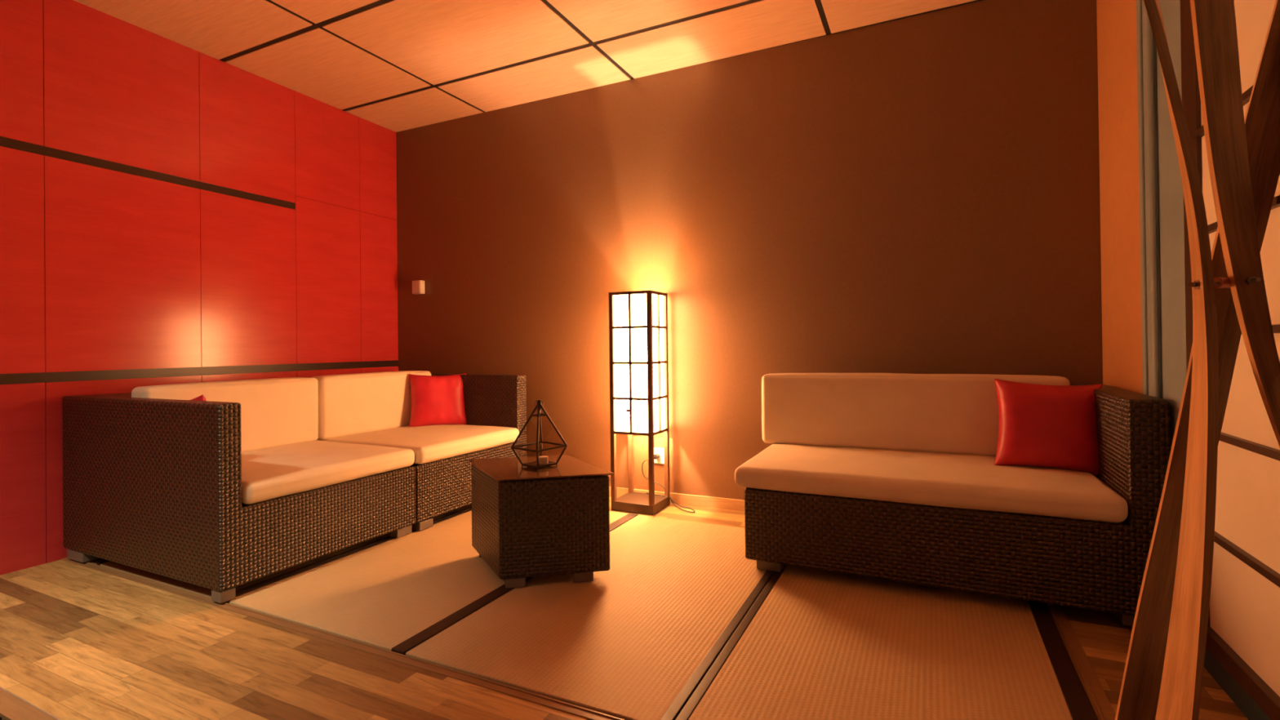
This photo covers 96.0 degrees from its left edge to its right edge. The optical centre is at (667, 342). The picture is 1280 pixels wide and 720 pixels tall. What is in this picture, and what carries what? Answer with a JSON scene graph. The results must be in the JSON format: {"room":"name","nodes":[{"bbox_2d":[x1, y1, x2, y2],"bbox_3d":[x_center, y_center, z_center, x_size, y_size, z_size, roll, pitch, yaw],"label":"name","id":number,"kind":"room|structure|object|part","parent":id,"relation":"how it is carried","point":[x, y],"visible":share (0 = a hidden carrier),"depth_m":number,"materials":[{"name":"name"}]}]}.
{"room":"living room","nodes":[
{"label":"living room","id":0,"kind":"room"},
{"bbox_2d":[0,688,57,719],"bbox_3d":[0.590,0.940,0.451,8.150,0.050,0.046,-1,0,24],"label":"trim","id":1,"kind":"structure","parent":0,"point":[11,708],"depth_m":1.48,"materials":[{"name":"brown wood"}]},
{"bbox_2d":[0,0,398,574],"bbox_3d":[-3.585,-0.297,0.674,0.120,2.530,8.150,-1,0,23],"label":"wall","id":2,"kind":"structure","parent":0,"point":[171,212],"depth_m":2.89,"materials":[{"name":"red wood"}]},
{"bbox_3d":[-2.874,-1.212,2.259,0.018,0.698,0.600,-1,0,23],"label":"wall panel","id":3,"kind":"part","parent":2,"relation":"part of","materials":[{"name":"red wood"}]},
{"bbox_3d":[-2.864,-0.345,2.254,0.018,0.954,0.600,-1,0,23],"label":"wall panel","id":4,"kind":"part","parent":2,"relation":"part of","materials":[{"name":"red wood"}]},
{"bbox_3d":[-2.852,0.573,2.249,0.018,0.791,0.600,-1,0,23],"label":"wall panel","id":5,"kind":"part","parent":2,"relation":"part of","materials":[{"name":"red wood"}]},
{"bbox_3d":[-2.640,-1.212,2.814,0.018,0.698,0.601,-1,0,23],"label":"wall panel","id":6,"kind":"part","parent":2,"relation":"part of","materials":[{"name":"red wood"}]},
{"bbox_3d":[-2.630,-0.344,2.809,0.018,0.954,0.601,-1,0,23],"label":"wall panel","id":7,"kind":"part","parent":2,"relation":"part of","materials":[{"name":"red wood"}]},
{"bbox_3d":[-2.618,0.573,2.804,0.018,0.791,0.601,-1,0,23],"label":"wall panel","id":8,"kind":"part","parent":2,"relation":"part of","materials":[{"name":"red wood"}]},
{"bbox_3d":[-2.422,-1.212,3.332,0.018,0.698,0.518,-1,0,23],"label":"wall panel","id":9,"kind":"part","parent":2,"relation":"part of","materials":[{"name":"red wood"}]},
{"bbox_3d":[-2.411,-0.344,3.327,0.018,0.954,0.518,-1,0,23],"label":"wall panel","id":10,"kind":"part","parent":2,"relation":"part of","materials":[{"name":"red wood"}]},
{"bbox_3d":[-2.400,0.573,3.321,0.018,0.791,0.518,-1,0,23],"label":"wall panel","id":11,"kind":"part","parent":2,"relation":"part of","materials":[{"name":"red wood"}]},
{"bbox_3d":[-2.233,-1.234,3.780,0.018,0.653,0.451,-1,0,23],"label":"wall panel","id":12,"kind":"part","parent":2,"relation":"part of","materials":[{"name":"red wood"}]},
{"bbox_3d":[-2.223,-0.386,3.775,0.018,1.039,0.451,-1,0,23],"label":"wall panel","id":13,"kind":"part","parent":2,"relation":"part of","materials":[{"name":"red wood"}]},
{"bbox_3d":[-2.211,0.574,3.770,0.018,0.791,0.451,-1,0,23],"label":"wall panel","id":14,"kind":"part","parent":2,"relation":"part of","materials":[{"name":"red wood"}]},
{"bbox_3d":[-2.084,-1.234,4.133,0.018,0.653,0.311,-1,0,23],"label":"wall panel","id":15,"kind":"part","parent":2,"relation":"part of","materials":[{"name":"red wood"}]},
{"bbox_3d":[-2.074,-0.386,4.128,0.018,1.039,0.311,-1,0,23],"label":"wall panel","id":16,"kind":"part","parent":2,"relation":"part of","materials":[{"name":"red wood"}]},
{"bbox_3d":[-2.062,0.574,4.122,0.018,0.791,0.311,-1,0,23],"label":"wall panel","id":17,"kind":"part","parent":2,"relation":"part of","materials":[{"name":"red wood"}]},
{"bbox_2d":[60,557,624,719],"bbox_3d":[-0.930,0.949,1.770,3.990,0.026,0.030,-1,0,24],"label":"trim","id":18,"kind":"structure","parent":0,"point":[540,700],"depth_m":1.74,"materials":[{"name":"brown wood"}]},
{"bbox_2d":[73,0,982,132],"bbox_3d":[-0.065,-1.665,-0.901,8.150,0.100,8.200,-1,0,24],"label":"ceiling","id":19,"kind":"structure","parent":0,"point":[395,65],"depth_m":2.99,"materials":[{"name":"brown wood"}]},
{"bbox_3d":[-2.285,-1.577,2.700,0.822,0.022,0.712,-1,0,24],"label":"panel","id":20,"kind":"part","parent":19,"relation":"part of","materials":[{"name":"brown wood"}]},
{"bbox_3d":[-1.381,-1.591,2.288,1.114,0.022,0.712,-1,0,24],"label":"panel","id":21,"kind":"part","parent":19,"relation":"part of","materials":[{"name":"brown wood"}]},
{"bbox_3d":[-1.978,-1.577,3.375,0.822,0.022,0.712,-1,0,24],"label":"panel","id":22,"kind":"part","parent":19,"relation":"part of","materials":[{"name":"brown wood"}]},
{"bbox_3d":[-1.728,-1.577,3.925,0.822,0.022,0.435,-1,0,24],"label":"panel","id":23,"kind":"part","parent":19,"relation":"part of","materials":[{"name":"brown wood"}]},
{"bbox_3d":[-1.073,-1.591,2.963,1.114,0.022,0.712,-1,0,24],"label":"panel","id":24,"kind":"part","parent":19,"relation":"part of","materials":[{"name":"brown wood"}]},
{"bbox_3d":[-0.823,-1.591,3.513,1.114,0.022,0.435,-1,0,24],"label":"panel","id":25,"kind":"part","parent":19,"relation":"part of","materials":[{"name":"brown wood"}]},
{"bbox_3d":[-0.029,-1.607,2.488,1.129,0.022,0.712,-1,0,24],"label":"panel","id":26,"kind":"part","parent":19,"relation":"part of","materials":[{"name":"brown wood"}]},
{"bbox_3d":[0.221,-1.606,3.037,1.129,0.022,0.435,-1,0,24],"label":"panel","id":27,"kind":"part","parent":19,"relation":"part of","materials":[{"name":"brown wood"}]},
{"bbox_3d":[1.268,-1.622,2.561,1.119,0.022,0.435,-1,0,24],"label":"panel","id":28,"kind":"part","parent":19,"relation":"part of","materials":[{"name":"brown wood"}]},
{"bbox_2d":[0,496,1248,719],"bbox_3d":[-0.033,0.955,-0.916,8.150,0.080,8.200,-1,0,24],"label":"floor","id":29,"kind":"structure","parent":0,"point":[77,642],"depth_m":1.68,"materials":[{"name":"brown wood"}]},
{"bbox_2d":[96,504,471,598],"bbox_3d":[-1.745,0.969,2.997,0.919,0.040,1.524,-1,0,24],"label":"mat","id":30,"kind":"object","parent":29,"relation":"on","point":[200,590],"visible":0.07,"depth_m":2.39,"materials":[{"name":"fabric"}]},
{"bbox_2d":[62,377,415,603],"bbox_3d":[-1.966,0.567,2.704,1.206,0.766,0.871,-1,0,24],"label":"module","id":31,"kind":"object","parent":30,"relation":"on","point":[221,493],"visible":1,"depth_m":2.35,"materials":[{"name":"wicker"}]},
{"bbox_2d":[191,395,206,400],"bbox_3d":[-2.014,0.367,2.426,0.327,0.301,0.093,-1,0,23],"label":"throw pillow","id":32,"kind":"object","parent":31,"relation":"on","point":[201,397],"visible":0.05,"depth_m":2.36,"materials":[{"name":"red fabric"}]},
{"bbox_2d":[131,377,318,452],"bbox_3d":[-2.109,0.367,2.808,0.142,0.362,0.773,-1,0,24],"label":"cushion","id":33,"kind":"object","parent":31,"relation":"on","point":[276,412],"depth_m":2.87,"materials":[{"name":"beige fabric"}]},
{"bbox_2d":[241,440,414,504],"bbox_3d":[-1.791,0.573,2.667,0.858,0.101,0.793,-1,0,24],"label":"seat cushion","id":34,"kind":"object","parent":31,"relation":"on","point":[279,473],"depth_m":2.53,"materials":[{"name":"beige fabric"}]},
{"bbox_2d":[312,370,526,530],"bbox_3d":[-1.599,0.566,3.480,1.222,0.768,0.867,-1,0,25],"label":"module","id":35,"kind":"object","parent":30,"relation":"on","point":[372,408],"visible":0.59,"depth_m":3.31,"materials":[{"name":"fabric"}]},
{"bbox_2d":[312,370,431,439],"bbox_3d":[-1.784,0.365,3.513,0.143,0.363,0.770,-1,0,25],"label":"cushion","id":36,"kind":"object","parent":35,"relation":"on","point":[359,403],"depth_m":3.36,"materials":[{"name":"beige fabric"}]},
{"bbox_2d":[316,424,519,464],"bbox_3d":[-1.448,0.573,3.373,0.858,0.101,0.769,-1,0,25],"label":"seat cushion","id":37,"kind":"object","parent":35,"relation":"on","point":[439,444],"depth_m":3.21,"materials":[{"name":"beige fabric"}]},
{"bbox_2d":[408,373,466,426],"bbox_3d":[-1.471,0.371,3.689,0.357,0.345,0.150,-1,0,-27],"label":"throw pillow","id":38,"kind":"object","parent":35,"relation":"on","point":[436,400],"visible":0.98,"depth_m":3.64,"materials":[{"name":"red fabric"}]},
{"bbox_2d":[225,508,638,655],"bbox_3d":[-0.901,0.956,2.613,0.932,0.040,1.524,-1,0,24],"label":"mat","id":39,"kind":"object","parent":29,"relation":"on","point":[394,594],"visible":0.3,"depth_m":2.18,"materials":[{"name":"wicker"}]},
{"bbox_2d":[467,454,613,588],"bbox_3d":[-0.545,0.721,2.383,0.408,0.418,0.623,-1,0,-32],"label":"coffee table","id":40,"kind":"object","parent":39,"relation":"on","point":[527,522],"visible":0.99,"depth_m":2.21,"materials":[{"name":"wicker"}]},
{"bbox_2d":[511,400,567,470],"bbox_3d":[-0.531,0.375,2.373,0.164,0.274,0.164,-1,0,37],"label":"lantern","id":41,"kind":"object","parent":40,"relation":"on","point":[535,464],"visible":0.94,"depth_m":2.36,"materials":[{"name":"brown metal"}]},
{"bbox_3d":[-0.530,0.502,2.373,0.095,0.002,0.095,-1,0,37],"label":"floor plate","id":42,"kind":"part","parent":41,"relation":"part of","materials":[{"name":"brown metal"}]},
{"bbox_2d":[538,455,548,464],"bbox_3d":[-0.515,0.486,2.377,0.038,0.028,0.038,-1,0,24],"label":"tea light","id":43,"kind":"object","parent":41,"relation":"in","point":[543,460],"visible":0.98,"depth_m":2.36,"materials":[{"name":"wax"}]},
{"bbox_3d":[-0.548,0.515,2.384,0.408,0.006,0.623,-1,0,-32],"label":"glass","id":44,"kind":"part","parent":40,"relation":"part of","materials":[{"name":"brown"}]},
{"bbox_2d":[405,515,774,719],"bbox_3d":[-0.080,0.944,2.239,0.867,0.040,1.524,-1,0,24],"label":"mat","id":45,"kind":"object","parent":29,"relation":"on","point":[636,641],"visible":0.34,"depth_m":1.88,"materials":[{"name":"wicker"}]},
{"bbox_2d":[608,290,670,515],"bbox_3d":[-0.161,0.330,3.280,0.261,1.222,0.227,-1,0,24],"label":"floor lamp","id":46,"kind":"object","parent":29,"relation":"on","point":[638,353],"visible":0.97,"depth_m":3.21,"materials":[{"name":"paper"}]},
{"bbox_3d":[-0.311,0.305,3.236,0.024,1.170,0.024,-1,0,24],"label":"post","id":47,"kind":"part","parent":46,"relation":"part of","materials":[{"name":"brown wood"}]},
{"bbox_3d":[-0.227,0.305,3.421,0.024,1.170,0.024,-1,0,24],"label":"post","id":48,"kind":"part","parent":46,"relation":"part of","materials":[{"name":"brown wood"}]},
{"bbox_3d":[-0.164,0.115,3.281,0.231,0.784,0.197,-1,0,24],"label":"lamp shade","id":49,"kind":"part","parent":46,"relation":"part of","materials":[{"name":"paper"}]},
{"bbox_3d":[-0.096,0.302,3.138,0.024,1.170,0.024,-1,0,24],"label":"post","id":50,"kind":"part","parent":46,"relation":"part of","materials":[{"name":"wood"}]},
{"bbox_3d":[-0.011,0.302,3.323,0.024,1.170,0.024,-1,0,24],"label":"post","id":51,"kind":"part","parent":46,"relation":"part of","materials":[{"name":"brown wood"}]},
{"bbox_2d":[641,453,694,512],"bbox_3d":[0.007,0.795,3.288,0.381,0.286,0.074,-1,0,37],"label":"power cord","id":52,"kind":"object","parent":29,"relation":"on","point":[655,455],"visible":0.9,"depth_m":3.30,"materials":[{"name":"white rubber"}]},
{"bbox_2d":[675,564,1097,719],"bbox_3d":[0.741,0.931,1.866,0.932,0.040,1.524,-1,0,24],"label":"mat","id":53,"kind":"object","parent":29,"relation":"on","point":[814,644],"visible":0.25,"depth_m":1.65,"materials":[{"name":"wicker"}]},
{"bbox_2d":[734,373,1170,626],"bbox_3d":[1.048,0.526,2.408,1.443,0.769,0.814,-1,0,24],"label":"module","id":54,"kind":"object","parent":53,"relation":"on","point":[895,477],"visible":0.8,"depth_m":2.11,"materials":[{"name":"wicker"}]},
{"bbox_2d":[761,373,1070,456],"bbox_3d":[1.074,0.323,2.652,1.294,0.361,0.138,-1,0,24],"label":"cushion","id":55,"kind":"object","parent":54,"relation":"on","point":[947,414],"depth_m":2.61,"materials":[{"name":"beige fabric"}]},
{"bbox_2d":[734,443,1128,522],"bbox_3d":[0.991,0.537,2.370,1.298,0.102,0.697,-1,0,24],"label":"seat cushion","id":56,"kind":"object","parent":54,"relation":"on","point":[953,482],"depth_m":2.12,"materials":[{"name":"beige fabric"}]},
{"bbox_2d":[994,378,1102,475],"bbox_3d":[1.478,0.325,2.240,0.381,0.359,0.174,-1,0,21],"label":"throw pillow","id":57,"kind":"object","parent":54,"relation":"on","point":[1042,425],"visible":0.93,"depth_m":2.19,"materials":[{"name":"red fabric"}]},
{"bbox_2d":[1115,0,1279,719],"bbox_3d":[1.261,-0.358,1.207,0.740,2.516,0.039,-1,0,1],"label":"plank","id":58,"kind":"object","parent":29,"relation":"on","point":[1139,695],"visible":0.52,"depth_m":1.19,"materials":[{"name":"brown wood"}]},
{"bbox_2d":[1190,0,1279,447],"bbox_3d":[1.204,-0.358,1.117,0.534,2.516,0.041,-1,0,-2],"label":"plank","id":59,"kind":"object","parent":29,"relation":"on","point":[1214,21],"visible":1,"depth_m":1.10,"materials":[{"name":"brown wood"}]},
{"bbox_2d":[1244,275,1261,284],"bbox_3d":[1.097,-0.117,1.077,0.016,0.014,0.039,-1,0,24],"label":"bolt","id":60,"kind":"object","parent":59,"relation":"attached to","point":[1249,280],"visible":1,"depth_m":1.08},
{"bbox_2d":[395,0,1102,500],"bbox_3d":[-0.057,-0.324,3.465,4.450,2.530,0.120,-1,0,24],"label":"wall","id":61,"kind":"structure","parent":0,"point":[918,193],"depth_m":3.12,"materials":[{"name":"brown paint"}]},
{"bbox_2d":[412,280,424,294],"bbox_3d":[-1.801,-0.396,4.149,0.086,0.096,0.042,-1,0,24],"label":"wall sensor","id":62,"kind":"object","parent":61,"relation":"attached to","point":[418,286],"visible":1,"depth_m":4.13,"materials":[{"name":"white plastic"}]},
{"bbox_2d":[653,447,664,463],"bbox_3d":[-0.057,0.668,3.390,0.090,0.090,0.014,-1,0,24],"label":"wall outlet","id":63,"kind":"object","parent":61,"relation":"attached to","point":[660,451],"visible":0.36,"depth_m":3.38,"materials":[{"name":"white plastic"}]},
{"bbox_2d":[608,486,744,511],"bbox_3d":[-0.032,0.910,3.382,4.250,0.060,0.013,-1,0,24],"label":"baseboard","id":64,"kind":"structure","parent":61,"relation":"attached to","point":[680,499],"depth_m":3.28,"materials":[{"name":"brown wood"}]},
{"bbox_2d":[1046,603,1115,719],"bbox_3d":[1.242,0.921,1.782,0.045,0.028,1.792,-1,0,24],"label":"trim","id":65,"kind":"structure","parent":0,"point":[1101,706],"depth_m":1.62,"materials":[{"name":"brown wood"}]},
{"bbox_2d":[1143,0,1218,719],"bbox_3d":[0.783,-0.352,1.064,0.483,2.517,0.093,-1,0,-1],"label":"plank","id":66,"kind":"object","parent":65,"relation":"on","point":[1180,689],"visible":1,"depth_m":1.03,"materials":[{"name":"brown wood"}]},
{"bbox_2d":[1189,277,1230,288],"bbox_3d":[1.040,-0.113,1.094,0.203,0.031,0.022,0,0,-33],"label":"bolt","id":67,"kind":"object","parent":66,"relation":"attached to","point":[1219,282],"visible":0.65,"depth_m":1.09,"materials":[{"name":"metal"}]},
{"bbox_3d":[1.034,-0.111,1.090,0.187,0.020,0.009,-1,0,-29],"label":"rod","id":68,"kind":"part","parent":67,"relation":"part of","materials":[{"name":"metal"}]},
{"bbox_2d":[1096,0,1271,719],"bbox_3d":[1.242,-0.355,0.938,0.120,2.530,3.430,-1,0,24],"label":"wall","id":69,"kind":"structure","parent":0,"point":[1117,38],"depth_m":2.24,"materials":[{"name":"paint"}]},
{"bbox_2d":[1136,0,1186,449],"bbox_3d":[1.616,-0.355,1.813,0.126,2.530,0.343,-1,0,24],"label":"window","id":70,"kind":"structure","parent":69,"relation":"attached to","point":[1161,188],"depth_m":1.86,"materials":[{"name":"grey paint"}]},
{"bbox_2d":[1180,0,1279,719],"bbox_3d":[1.302,-0.318,1.215,0.042,2.283,1.005,-1,0,24],"label":"window","id":71,"kind":"structure","parent":69,"relation":"in","point":[1243,634],"depth_m":1.38,"materials":[{"name":"white paper"}]}
]}

